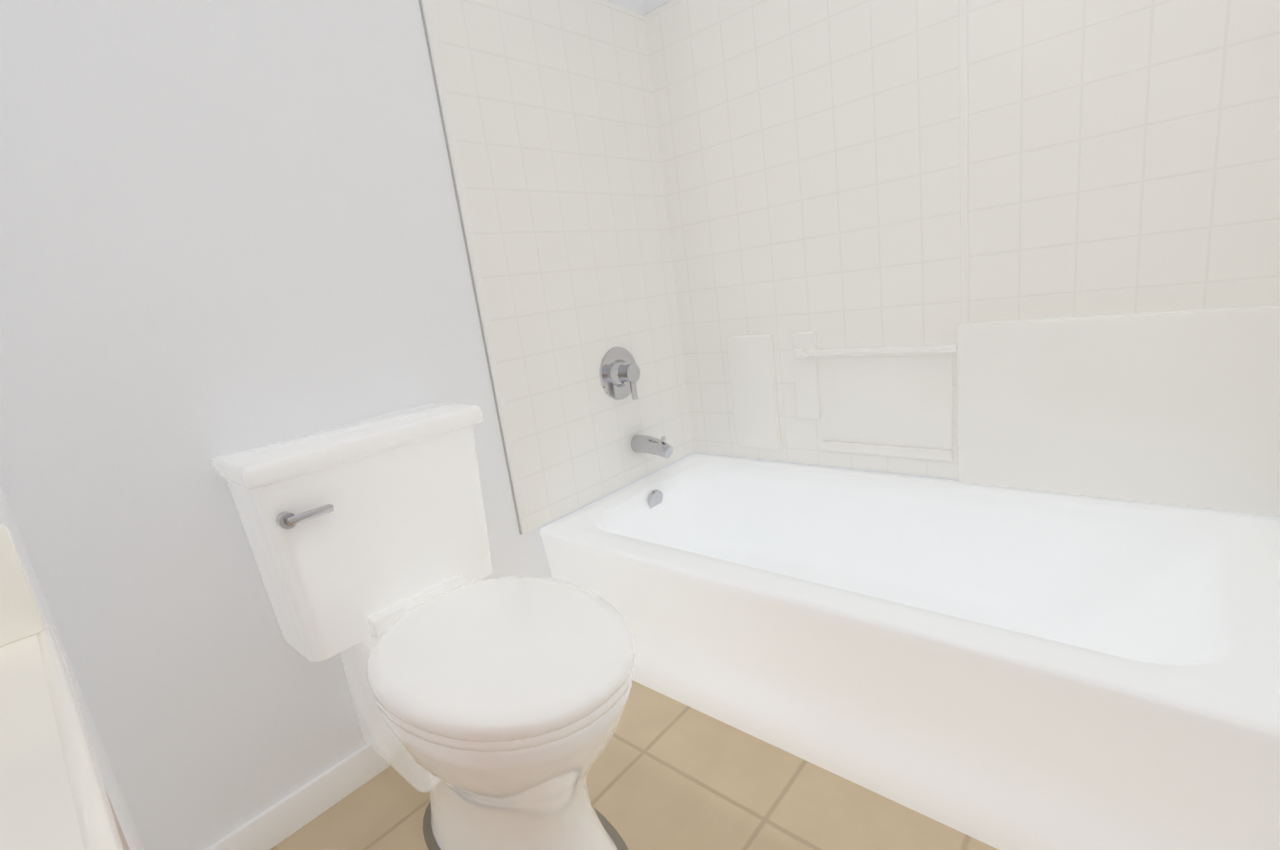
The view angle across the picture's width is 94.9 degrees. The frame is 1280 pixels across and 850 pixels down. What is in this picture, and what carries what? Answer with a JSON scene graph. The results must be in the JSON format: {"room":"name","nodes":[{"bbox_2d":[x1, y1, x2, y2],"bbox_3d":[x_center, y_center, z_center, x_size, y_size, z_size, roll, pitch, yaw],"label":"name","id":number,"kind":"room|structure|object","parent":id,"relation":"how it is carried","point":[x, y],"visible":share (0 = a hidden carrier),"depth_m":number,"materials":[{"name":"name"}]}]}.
{"room":"bathroom","nodes":[
{"label":"bathroom","id":0,"kind":"room"},
{"bbox_2d":[0,0,693,849],"bbox_3d":[-0.470,-0.511,1.503,0.120,2.440,1.829,4,17,42],"label":"wall","id":1,"kind":"structure","parent":0,"point":[228,226],"depth_m":1.08,"materials":[{"name":"white paint"}]},
{"bbox_2d":[0,484,144,849],"bbox_3d":[-1.233,-0.118,0.239,0.702,2.440,1.171,4,17,42],"label":"block","id":2,"kind":"object","parent":1,"relation":"attached to","point":[129,837],"depth_m":0.76,"materials":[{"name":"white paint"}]},
{"bbox_2d":[204,744,389,849],"bbox_3d":[-0.546,0.741,1.413,0.015,0.080,0.912,4,17,42],"label":"baseboard","id":3,"kind":"structure","parent":1,"relation":"attached to","point":[269,828],"depth_m":1.21,"materials":[{"name":"white paint"}]},
{"bbox_2d":[418,0,693,535],"bbox_3d":[-0.159,-0.505,1.753,0.012,1.464,0.811,4,17,42],"label":"wall","id":4,"kind":"structure","parent":1,"relation":"attached to","point":[547,113],"depth_m":1.68,"materials":[{"name":"tile"}]},
{"bbox_2d":[599,346,640,400],"bbox_3d":[-0.044,-0.164,1.857,0.065,0.170,0.170,4,17,42],"label":"shower valve","id":5,"kind":"object","parent":4,"relation":"attached to","point":[620,372],"visible":1,"depth_m":1.84,"materials":[{"name":"silver metal"}]},
{"bbox_2d":[630,434,673,458],"bbox_3d":[0.044,0.070,1.916,0.142,0.069,0.060,4,17,42],"label":"tub spout","id":6,"kind":"object","parent":4,"relation":"attached to","point":[651,445],"visible":1,"depth_m":1.89,"materials":[{"name":"silver metal"}]},
{"bbox_2d":[270,680,998,849],"bbox_3d":[0.063,0.916,0.698,2.133,0.100,3.000,4,17,42],"label":"floor","id":7,"kind":"structure","parent":0,"point":[665,772],"depth_m":1.19,"materials":[{"name":"tile"}]},
{"bbox_2d":[0,522,123,849],"bbox_3d":[-0.622,0.652,0.042,0.545,0.880,1.055,4,17,42],"label":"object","id":8,"kind":"object","parent":7,"relation":"on","point":[53,795],"visible":1,"depth_m":0.36,"materials":[{"name":"white wood"}]},
{"bbox_2d":[210,403,635,849],"bbox_3d":[-0.318,0.410,1.085,0.742,0.805,0.454,4,17,42],"label":"toilet","id":9,"kind":"object","parent":7,"relation":"on","point":[490,712],"visible":1,"depth_m":1.03,"materials":[{"name":"white ceramic"}]},
{"bbox_2d":[539,453,1279,849],"bbox_3d":[0.546,0.424,1.478,1.517,0.380,0.759,4,17,42],"label":"bathtub","id":10,"kind":"object","parent":7,"relation":"on","point":[1001,668],"visible":0.92,"depth_m":1.17,"materials":[{"name":"white ceramic"}]},
{"bbox_2d":[642,0,1279,517],"bbox_3d":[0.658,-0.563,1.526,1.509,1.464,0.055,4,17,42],"label":"wall","id":11,"kind":"structure","parent":0,"point":[1029,245],"depth_m":1.42,"materials":[{"name":"tile"}]}
]}

